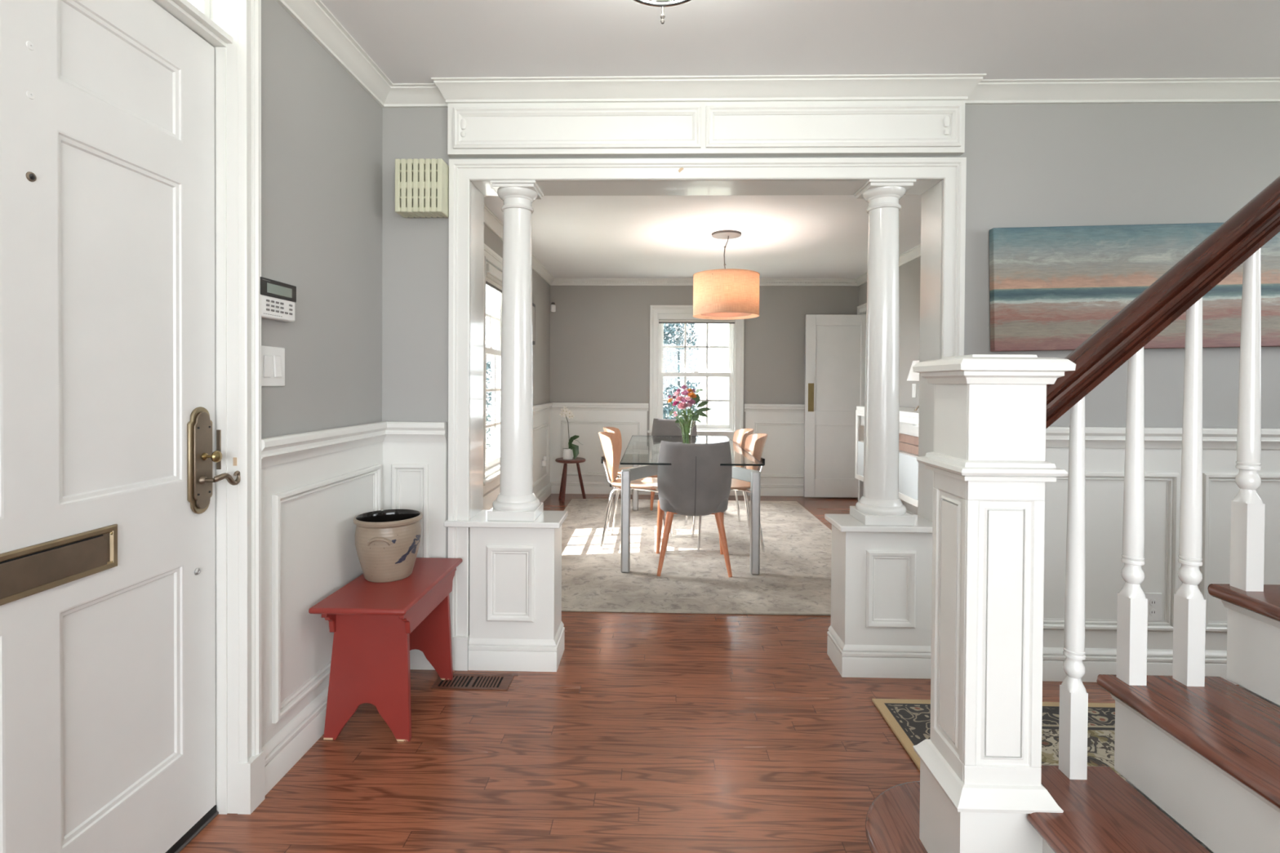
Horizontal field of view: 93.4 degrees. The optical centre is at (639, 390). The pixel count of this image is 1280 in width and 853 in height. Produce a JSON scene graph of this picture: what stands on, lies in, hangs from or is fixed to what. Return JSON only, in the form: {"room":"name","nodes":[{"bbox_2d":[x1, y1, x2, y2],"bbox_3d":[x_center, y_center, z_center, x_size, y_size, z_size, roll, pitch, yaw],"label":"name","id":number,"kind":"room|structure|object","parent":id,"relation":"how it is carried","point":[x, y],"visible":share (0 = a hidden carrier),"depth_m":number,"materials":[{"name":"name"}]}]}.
{"room":"entrance hall","nodes":[
{"label":"entrance hall","id":0,"kind":"room"},
{"bbox_2d":[261,0,550,496],"bbox_3d":[-1.174,-0.036,2.176,0.140,2.430,9.170,0,1,1],"label":"wall","id":1,"kind":"structure","parent":0,"point":[322,131],"depth_m":2.09,"materials":[{"name":"grey paint"}]},
{"bbox_2d":[0,0,240,852],"bbox_3d":[-1.181,0.124,1.188,0.119,2.124,0.995,0,1,1],"label":"door","id":2,"kind":"structure","parent":1,"relation":"in","point":[108,455],"depth_m":1.35,"materials":[{"name":"white paint"}]},
{"bbox_2d":[216,429,221,469],"bbox_3d":[-1.168,0.165,1.675,0.012,0.110,0.008,0,1,1],"label":"latch plate","id":3,"kind":"object","parent":2,"relation":"attached to","point":[218,431],"depth_m":1.67,"materials":[{"name":"gold metal"}]},
{"bbox_2d":[193,0,209,18],"bbox_3d":[-1.214,-1.065,1.169,0.030,0.180,0.992,0,1,1],"label":"window","id":4,"kind":"structure","parent":1,"relation":"in","point":[203,6],"depth_m":1.64,"materials":[{"name":"white paint"}]},
{"bbox_2d":[152,0,265,814],"bbox_3d":[-1.182,-0.013,1.180,0.176,2.407,1.114,0,1,1],"label":"trim","id":5,"kind":"structure","parent":1,"relation":"attached to","point":[233,27],"depth_m":1.68,"materials":[{"name":"white paint"}]},
{"bbox_2d":[233,457,236,466],"bbox_3d":[-1.125,0.198,1.676,0.010,0.023,0.002,0,1,1],"label":"chip","id":6,"kind":"object","parent":1,"relation":"attached to","point":[234,458],"visible":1,"depth_m":1.68,"materials":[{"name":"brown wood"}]},
{"bbox_2d":[261,345,284,386],"bbox_3d":[-1.107,-0.072,1.814,0.013,0.120,0.132,0,1,1],"label":"light switch","id":7,"kind":"object","parent":1,"relation":"attached to","point":[273,358],"visible":0.82,"depth_m":1.82,"materials":[{"name":"white plastic"}]},
{"bbox_2d":[260,276,296,322],"bbox_3d":[-1.095,-0.269,1.806,0.034,0.113,0.172,0,1,1],"label":"alarm keypad","id":8,"kind":"object","parent":1,"relation":"attached to","point":[278,299],"visible":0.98,"depth_m":1.80,"materials":[{"name":"white plastic"}]},
{"bbox_2d":[262,648,435,795],"bbox_3d":[-0.965,1.116,2.150,0.282,0.130,0.824,0,1,1],"label":"baseboard","id":9,"kind":"structure","parent":1,"relation":"attached to","point":[291,743],"depth_m":1.93,"materials":[{"name":"white paint"}]},
{"bbox_2d":[483,243,502,494],"bbox_3d":[-1.094,-0.141,4.489,0.200,1.670,1.100,0,1,1],"label":"window","id":10,"kind":"structure","parent":1,"relation":"in","point":[491,468],"depth_m":4.51,"materials":[{"name":"white paint"}]},
{"bbox_2d":[485,263,502,293],"bbox_3d":[-1.032,-0.793,4.480,0.055,0.135,0.830,0,1,1],"label":"roller shade","id":11,"kind":"object","parent":10,"relation":"attached to","point":[493,276],"visible":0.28,"depth_m":4.23,"materials":[{"name":"beige fabric"}]},
{"bbox_2d":[532,302,535,344],"bbox_3d":[-1.004,-0.616,5.471,0.024,0.380,0.440,0,1,1],"label":"wall picture","id":12,"kind":"object","parent":1,"relation":"attached to","point":[533,304],"visible":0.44,"depth_m":5.61,"materials":[{"name":"black plastic"}]},
{"bbox_2d":[532,306,534,341],"bbox_3d":[-0.993,-0.616,5.471,0.002,0.320,0.380,0,1,1],"label":"print","id":13,"kind":"object","parent":12,"relation":"attached to","point":[533,307],"depth_m":5.60,"materials":[{"name":"beige paint"}]},
{"bbox_2d":[541,455,546,471],"bbox_3d":[-0.973,0.743,6.136,0.055,0.153,0.072,0,1,1],"label":"power outlet","id":14,"kind":"object","parent":1,"relation":"attached to","point":[544,463],"visible":1,"depth_m":6.11,"materials":[{"name":"white plastic"}]},
{"bbox_2d":[484,195,921,278],"bbox_3d":[0.643,-1.287,4.651,3.630,0.200,4.100,0,1,1],"label":"ceiling","id":15,"kind":"structure","parent":0,"point":[669,236],"depth_m":4.60,"materials":[{"name":"white paint"}]},
{"bbox_2d":[693,230,759,319],"bbox_3d":[0.654,-0.874,4.575,0.502,0.625,0.502,0,1,1],"label":"pendant lamp","id":16,"kind":"object","parent":15,"relation":"hanging from","point":[723,294],"visible":1,"depth_m":4.38,"materials":[{"name":"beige fabric"}]},
{"bbox_2d":[700,312,751,317],"bbox_3d":[0.652,-0.579,4.579,0.386,0.004,0.386,0,1,1],"label":"diffuser","id":17,"kind":"object","parent":16,"relation":"attached to","point":[702,314],"depth_m":4.61,"materials":[{"name":"white"}]},
{"bbox_2d":[549,285,858,435],"bbox_3d":[0.687,-0.084,6.644,3.630,2.450,0.140,0,1,1],"label":"wall","id":18,"kind":"structure","parent":0,"point":[600,335],"depth_m":6.59,"materials":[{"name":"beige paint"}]},
{"bbox_2d":[551,302,555,311],"bbox_3d":[-0.947,-0.907,6.569,0.056,0.108,0.044,0,1,-44],"label":"sensor","id":19,"kind":"object","parent":18,"relation":"attached to","point":[553,304],"visible":1,"depth_m":6.55,"materials":[{"name":"white plastic"}]},
{"bbox_2d":[533,420,804,488],"bbox_3d":[0.547,0.648,5.912,3.104,0.600,1.334,0,1,1],"label":"trim","id":20,"kind":"structure","parent":18,"relation":"attached to","point":[563,423],"depth_m":6.58,"materials":[{"name":"white paint"}]},
{"bbox_2d":[647,305,743,439],"bbox_3d":[0.617,-0.192,6.605,1.060,1.465,0.160,0,1,1],"label":"window","id":21,"kind":"structure","parent":18,"relation":"in","point":[735,373],"depth_m":6.57,"materials":[{"name":"white paint"}]},
{"bbox_2d":[657,314,734,324],"bbox_3d":[0.616,-0.776,6.561,0.848,0.100,0.055,0,1,1],"label":"roller shade","id":22,"kind":"object","parent":21,"relation":"attached to","point":[663,318],"visible":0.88,"depth_m":6.55,"materials":[{"name":"fabric"}]},
{"bbox_2d":[179,493,1239,852],"bbox_3d":[1.347,1.255,2.125,5.200,0.120,9.170,0,1,1],"label":"floor","id":23,"kind":"structure","parent":0,"point":[650,732],"depth_m":1.96,"materials":[{"name":"red wood"}]},
{"bbox_2d":[174,810,218,852],"bbox_3d":[-1.243,1.185,1.194,0.108,0.008,1.018,0,1,1],"label":"threshold","id":24,"kind":"object","parent":23,"relation":"on","point":[216,813],"depth_m":1.60,"materials":[{"name":"grey metal"}]},
{"bbox_2d":[308,557,462,742],"bbox_3d":[-0.911,0.942,2.245,0.320,0.475,0.586,0,1,1],"label":"bench","id":25,"kind":"object","parent":23,"relation":"on","point":[375,627],"visible":0.88,"depth_m":2.04,"materials":[{"name":"red wood"}]},
{"bbox_2d":[353,509,422,582],"bbox_3d":[-0.953,0.589,2.287,0.244,0.230,0.244,0,1,-44],"label":"stoneware crock","id":26,"kind":"object","parent":25,"relation":"on","point":[388,541],"visible":1,"depth_m":2.20,"materials":[{"name":"beige ceramic"}]},
{"bbox_2d":[431,673,518,690],"bbox_3d":[-0.672,1.177,2.439,0.335,0.004,0.126,0,1,1],"label":"floor vent","id":27,"kind":"object","parent":23,"relation":"in","point":[460,681],"visible":0.82,"depth_m":2.43,"materials":[{"name":"brown metal"}]},
{"bbox_2d":[444,510,568,671],"bbox_3d":[-0.575,0.863,2.632,0.485,0.630,0.242,0,1,1],"label":"pedestal","id":28,"kind":"object","parent":23,"relation":"on","point":[516,624],"visible":0.94,"depth_m":2.54,"materials":[{"name":"white paint"}]},
{"bbox_2d":[487,180,543,520],"bbox_3d":[-0.535,-0.166,2.625,0.204,1.428,0.204,0,1,1],"label":"column","id":29,"kind":"structure","parent":28,"relation":"on","point":[516,500],"depth_m":2.57,"materials":[{"name":"white wood"}]},
{"bbox_2d":[555,457,586,502],"bbox_3d":[-0.718,0.925,6.221,0.312,0.434,0.312,0,1,1],"label":"stool","id":30,"kind":"object","parent":23,"relation":"on","point":[562,488],"visible":0.84,"depth_m":6.17,"materials":[{"name":"brown wood"}]},
{"bbox_2d":[559,405,578,459],"bbox_3d":[-0.698,0.434,6.166,0.232,0.548,0.109,1,1,23],"label":"potted orchid","id":31,"kind":"object","parent":30,"relation":"on","point":[573,450],"visible":1,"depth_m":6.15,"materials":[{"name":"white plant"}]},
{"bbox_2d":[561,498,831,615],"bbox_3d":[0.414,1.156,4.709,2.320,0.009,3.070,0,1,1],"label":"dining rug","id":32,"kind":"object","parent":23,"relation":"on","point":[794,577],"visible":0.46,"depth_m":4.01,"materials":[{"name":"grey carpet"}]},
{"bbox_2d":[598,431,671,551],"bbox_3d":[-0.045,0.737,4.549,0.544,0.830,0.438,0,1,7],"label":"chair","id":33,"kind":"object","parent":32,"relation":"on","point":[611,442],"visible":0.81,"depth_m":4.50,"materials":[{"name":"brown wood"}]},
{"bbox_2d":[603,426,666,531],"bbox_3d":[-0.045,0.731,5.122,0.544,0.830,0.438,0,1,4],"label":"chair","id":34,"kind":"object","parent":32,"relation":"on","point":[611,429],"visible":0.26,"depth_m":5.07,"materials":[{"name":"brown wood"}]},
{"bbox_2d":[650,418,697,510],"bbox_3d":[0.345,0.716,5.990,0.477,0.848,0.596,0,1,1],"label":"upholstered chair","id":35,"kind":"object","parent":32,"relation":"on","point":[660,427],"visible":0.3,"depth_m":6.21,"materials":[{"name":"grey fabric"}]},
{"bbox_2d":[619,435,764,574],"bbox_3d":[0.342,0.796,4.726,0.884,0.711,2.019,0,1,1],"label":"dining table","id":36,"kind":"object","parent":32,"relation":"on","point":[637,445],"visible":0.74,"depth_m":3.82,"materials":[{"name":"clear glass"}]},
{"bbox_3d":[0.362,0.338,4.696,0.132,0.206,0.132,0,1,1],"label":"glass vase","id":37,"kind":"object","parent":36,"relation":"on","visible":0},
{"bbox_2d":[667,385,711,443],"bbox_3d":[0.369,0.188,4.675,0.303,0.457,0.228,0,1,-20],"label":"bouquet","id":38,"kind":"object","parent":37,"relation":"in","point":[693,398],"visible":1,"depth_m":4.64,"materials":[{"name":"pink plant"}]},
{"bbox_2d":[656,440,732,577],"bbox_3d":[0.348,0.738,3.976,0.477,0.848,0.596,0,1,1],"label":"upholstered chair","id":39,"kind":"object","parent":32,"relation":"on","point":[695,483],"visible":1,"depth_m":3.73,"materials":[{"name":"grey fabric"}]},
{"bbox_2d":[684,428,754,534],"bbox_3d":[0.673,0.736,5.024,0.544,0.830,0.438,0,1,-3],"label":"chair","id":40,"kind":"object","parent":32,"relation":"on","point":[740,436],"visible":0.18,"depth_m":5.12,"materials":[{"name":"brown wood"}]},
{"bbox_2d":[691,433,768,552],"bbox_3d":[0.680,0.742,4.523,0.544,0.830,0.438,0,1,-1],"label":"chair","id":41,"kind":"object","parent":32,"relation":"on","point":[754,445],"visible":0.49,"depth_m":4.44,"materials":[{"name":"brown wood"}]},
{"bbox_2d":[824,513,932,679],"bbox_3d":[1.080,0.873,2.590,0.511,0.630,0.242,0,1,1],"label":"pedestal","id":42,"kind":"object","parent":23,"relation":"on","point":[882,575],"visible":0.75,"depth_m":2.50,"materials":[{"name":"white paint"}]},
{"bbox_2d":[849,178,915,525],"bbox_3d":[1.038,-0.156,2.584,0.204,1.428,0.204,0,1,1],"label":"column","id":43,"kind":"structure","parent":42,"relation":"on","point":[880,504],"depth_m":2.53,"materials":[{"name":"white wood"}]},
{"bbox_2d":[855,406,919,506],"bbox_3d":[2.091,0.661,4.680,0.392,1.020,1.450,0,1,1],"label":"sideboard","id":44,"kind":"object","parent":23,"relation":"on","point":[908,418],"visible":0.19,"depth_m":4.40,"materials":[{"name":"white paint"}]},
{"bbox_2d":[906,360,919,410],"bbox_3d":[2.089,-0.029,4.367,0.290,0.368,0.290,0,1,1],"label":"table lamp","id":45,"kind":"object","parent":44,"relation":"on","point":[913,376],"visible":0.11,"depth_m":4.34,"materials":[{"name":"white fabric"}]},
{"bbox_2d":[871,698,1125,780],"bbox_3d":[1.778,1.194,1.933,1.800,0.010,0.710,0,1,1],"label":"rug","id":46,"kind":"object","parent":23,"relation":"on","point":[909,720],"visible":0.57,"depth_m":2.12,"materials":[{"name":"fabric"}]},
{"bbox_2d":[865,583,1279,852],"bbox_3d":[1.766,0.415,0.884,2.510,1.592,1.330,0,1,1],"label":"staircase","id":47,"kind":"structure","parent":23,"relation":"on","point":[1200,766],"depth_m":1.17,"materials":[{"name":"brown wood"}]},
{"bbox_2d":[912,354,1075,852],"bbox_3d":[0.726,0.474,1.273,0.218,1.093,0.218,0,1,1],"label":"newel post","id":48,"kind":"object","parent":47,"relation":"on","point":[980,762],"visible":1,"depth_m":1.20,"materials":[{"name":"white paint"}]},
{"bbox_2d":[1045,175,1279,429],"bbox_3d":[1.573,-0.597,1.253,1.528,1.443,0.064,0,1,1],"label":"handrail","id":49,"kind":"object","parent":48,"relation":"on","point":[1258,221],"visible":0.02,"depth_m":1.25,"materials":[{"name":"brown wood"}]},
{"bbox_2d":[1058,396,1088,779],"bbox_3d":[0.928,0.413,1.286,0.039,0.817,0.039,0,1,1],"label":"baluster","id":50,"kind":"object","parent":47,"relation":"on","point":[1073,696],"visible":0.99,"depth_m":1.27,"materials":[{"name":"white wood"}]},
{"bbox_2d":[1115,346,1147,685],"bbox_3d":[1.049,0.260,1.281,0.039,0.720,0.039,0,1,1],"label":"baluster","id":51,"kind":"object","parent":47,"relation":"on","point":[1132,602],"visible":0.98,"depth_m":1.27,"materials":[{"name":"white wood"}]},
{"bbox_2d":[1172,297,1205,686],"bbox_3d":[1.168,0.208,1.278,0.039,0.825,0.039,0,1,1],"label":"baluster","id":52,"kind":"object","parent":47,"relation":"on","point":[1189,603],"visible":0.98,"depth_m":1.26,"materials":[{"name":"white wood"}]},
{"bbox_2d":[1229,248,1265,591],"bbox_3d":[1.286,0.057,1.273,0.039,0.726,0.039,0,1,1],"label":"baluster","id":53,"kind":"object","parent":47,"relation":"on","point":[1247,508],"visible":0.98,"depth_m":1.26,"materials":[{"name":"white wood"}]},
{"bbox_2d":[320,0,1279,83],"bbox_3d":[1.310,-1.273,0.047,5.200,0.120,5.070,0,1,1],"label":"ceiling","id":54,"kind":"structure","parent":0,"point":[410,41],"depth_m":2.12,"materials":[{"name":"white paint"}]},
{"bbox_2d":[631,0,693,24],"bbox_3d":[0.060,-1.122,1.537,0.260,0.230,0.260,0,1,1],"label":"ceiling light","id":55,"kind":"object","parent":54,"relation":"attached to","point":[662,4],"visible":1,"depth_m":1.65,"materials":[{"name":"metal"}]},
{"bbox_2d":[382,102,1279,558],"bbox_3d":[1.437,-0.025,2.589,5.060,2.430,0.190,0,1,1],"label":"wall","id":56,"kind":"structure","parent":0,"point":[1028,165],"depth_m":2.48,"materials":[{"name":"grey paint"}]},
{"bbox_2d":[395,158,448,217],"bbox_3d":[-0.899,-0.833,2.496,0.194,0.216,0.098,0,1,1],"label":"door chime","id":57,"kind":"object","parent":56,"relation":"attached to","point":[421,184],"visible":1,"depth_m":2.45,"materials":[{"name":"beige plastic"}]},
{"bbox_2d":[460,118,466,137],"bbox_3d":[-0.731,-1.085,2.494,0.026,0.076,0.015,0,1,1],"label":"wall hook","id":58,"kind":"object","parent":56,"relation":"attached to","point":[463,122],"visible":1,"depth_m":2.49,"materials":[{"name":"white paint"}]},
{"bbox_2d":[483,402,804,419],"bbox_3d":[0.634,0.208,4.640,3.338,0.085,3.864,0,1,1],"label":"trim","id":59,"kind":"structure","parent":56,"relation":"attached to","point":[544,407],"depth_m":6.56,"materials":[{"name":"white paint"}]},
{"bbox_2d":[483,410,917,515],"bbox_3d":[0.631,0.693,4.648,3.350,0.940,3.870,0,1,1],"label":"wainscoting","id":60,"kind":"structure","parent":56,"relation":"attached to","point":[783,452],"depth_m":6.56,"materials":[{"name":"white paint"}]},
{"bbox_2d":[484,204,920,285],"bbox_3d":[0.642,-1.152,4.628,3.350,0.070,3.870,0,1,1],"label":"trim","id":61,"kind":"structure","parent":56,"relation":"attached to","point":[491,221],"depth_m":6.50,"materials":[{"name":"white paint"}]},
{"bbox_2d":[469,179,942,533],"bbox_3d":[0.264,0.146,2.624,1.994,2.074,0.204,0,1,1],"label":"trim","id":62,"kind":"structure","parent":56,"relation":"attached to","point":[931,191],"depth_m":2.62,"materials":[{"name":"white wood"}]},
{"bbox_2d":[448,157,966,671],"bbox_3d":[0.261,0.112,2.510,2.138,2.143,0.030,0,1,1],"label":"trim","id":63,"kind":"structure","parent":56,"relation":"attached to","point":[952,171],"depth_m":2.51,"materials":[{"name":"white paint"}]},
{"bbox_2d":[431,73,986,157],"bbox_3d":[0.260,-1.109,2.450,2.192,0.274,0.125,0,1,1],"label":"trim","id":64,"kind":"structure","parent":56,"relation":"attached to","point":[833,115],"depth_m":2.46,"materials":[{"name":"white paint"}]},
{"bbox_2d":[535,481,916,515],"bbox_3d":[0.628,1.098,4.649,3.338,0.130,3.864,0,1,1],"label":"baseboard","id":65,"kind":"structure","parent":56,"relation":"attached to","point":[552,487],"depth_m":6.55,"materials":[{"name":"white paint"}]},
{"bbox_2d":[261,441,1279,746],"bbox_3d":[1.420,0.711,2.087,5.060,0.970,0.830,0,1,1],"label":"wainscoting","id":66,"kind":"structure","parent":56,"relation":"attached to","point":[319,557],"depth_m":2.47,"materials":[{"name":"white paint"}]},
{"bbox_2d":[261,421,1279,467],"bbox_3d":[1.426,0.195,2.078,5.054,0.085,0.824,0,1,1],"label":"trim","id":67,"kind":"structure","parent":56,"relation":"attached to","point":[277,450],"depth_m":2.44,"materials":[{"name":"white paint"}]},
{"bbox_2d":[271,463,1279,723],"bbox_3d":[0.974,0.671,2.137,4.154,0.693,0.739,0,1,1],"label":"trim","id":68,"kind":"structure","parent":56,"relation":"attached to","point":[279,709],"depth_m":2.46,"materials":[{"name":"white paint"}]},
{"bbox_2d":[275,0,1279,107],"bbox_3d":[1.380,-1.181,0.067,5.060,0.062,4.830,0,1,1],"label":"trim","id":69,"kind":"structure","parent":56,"relation":"attached to","point":[313,15],"depth_m":2.42,"materials":[{"name":"white paint"}]},
{"bbox_2d":[943,115,950,134],"bbox_3d":[1.242,-1.073,2.443,0.026,0.076,0.015,0,1,1],"label":"wall hook","id":70,"kind":"object","parent":56,"relation":"attached to","point":[946,120],"visible":1,"depth_m":2.44,"materials":[{"name":"white paint"}]},
{"bbox_2d":[989,222,1279,351],"bbox_3d":[2.096,-0.419,2.445,1.320,0.500,0.034,-1,1,1],"label":"beach painting","id":71,"kind":"object","parent":56,"relation":"attached to","point":[1051,288],"visible":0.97,"depth_m":2.44,"materials":[{"name":"paint"}]},
{"bbox_2d":[1042,647,1237,684],"bbox_3d":[2.634,1.134,2.458,2.646,0.130,0.022,0,1,1],"label":"baseboard","id":72,"kind":"structure","parent":56,"relation":"attached to","point":[1097,661],"depth_m":2.47,"materials":[{"name":"white paint"}]},
{"bbox_2d":[1144,592,1161,621],"bbox_3d":[2.104,0.890,2.476,0.072,0.116,0.008,0,1,1],"label":"power outlet","id":73,"kind":"object","parent":56,"relation":"attached to","point":[1154,599],"visible":0.9,"depth_m":2.47,"materials":[{"name":"white plastic"}]},
{"bbox_2d":[1149,599,1156,605],"bbox_3d":[2.104,0.871,2.473,0.030,0.030,0.002,0,1,1],"label":"socket","id":74,"kind":"object","parent":73,"relation":"attached to","point":[1152,602],"depth_m":2.47,"materials":[{"name":"white plastic"}]},
{"bbox_2d":[1149,608,1156,615],"bbox_3d":[2.104,0.910,2.473,0.030,0.030,0.002,0,1,1],"label":"socket","id":75,"kind":"object","parent":73,"relation":"attached to","point":[1152,611],"depth_m":2.47,"materials":[{"name":"white plastic"}]},
{"bbox_2d":[858,256,920,408],"bbox_3d":[2.375,-0.051,4.595,0.130,2.450,3.870,0,1,1],"label":"wall","id":76,"kind":"structure","parent":0,"point":[909,272],"depth_m":5.24,"materials":[{"name":"beige paint"}]},
{"bbox_2d":[804,314,866,497],"bbox_3d":[2.092,0.177,6.390,0.685,1.950,0.048,0,1,1],"label":"door","id":77,"kind":"structure","parent":76,"relation":"in","point":[835,344],"depth_m":6.38,"materials":[{"name":"white paint"}]},
{"bbox_2d":[857,302,866,315],"bbox_3d":[2.399,0.129,6.042,0.153,2.057,0.938,0,1,1],"label":"trim","id":78,"kind":"structure","parent":76,"relation":"attached to","point":[861,309],"depth_m":6.39,"materials":[{"name":"white paint"}]},
{"bbox_2d":[911,383,916,397],"bbox_3d":[2.317,0.003,5.102,0.010,0.116,0.072,0,1,1],"label":"wall switch","id":79,"kind":"object","parent":76,"relation":"attached to","point":[913,385],"visible":1,"depth_m":5.09,"materials":[{"name":"white plastic"}]},
{"label":"outside","id":80,"kind":"structure","parent":0,"visible":0},
{"bbox_2d":[485,413,700,461],"bbox_3d":[0.246,1.951,10.019,60.000,0.100,60.000,0,1,1],"label":"ground","id":81,"kind":"structure","parent":80,"point":[489,451],"depth_m":20.74,"materials":[{"name":"white"}]},
{"bbox_2d":[485,331,496,449],"bbox_3d":[-4.827,0.028,14.132,3.238,4.411,3.182,0,1,12],"label":"shrub","id":82,"kind":"object","parent":81,"relation":"on","point":[488,366],"visible":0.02,"depth_m":14.29,"materials":[{"name":"green plant"}]},
{"bbox_2d":[662,323,701,422],"bbox_3d":[0.196,-0.153,10.502,1.758,4.778,1.460,0,1,1],"label":"tree","id":83,"kind":"object","parent":81,"relation":"on","point":[670,352],"visible":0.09,"depth_m":10.23,"materials":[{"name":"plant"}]},
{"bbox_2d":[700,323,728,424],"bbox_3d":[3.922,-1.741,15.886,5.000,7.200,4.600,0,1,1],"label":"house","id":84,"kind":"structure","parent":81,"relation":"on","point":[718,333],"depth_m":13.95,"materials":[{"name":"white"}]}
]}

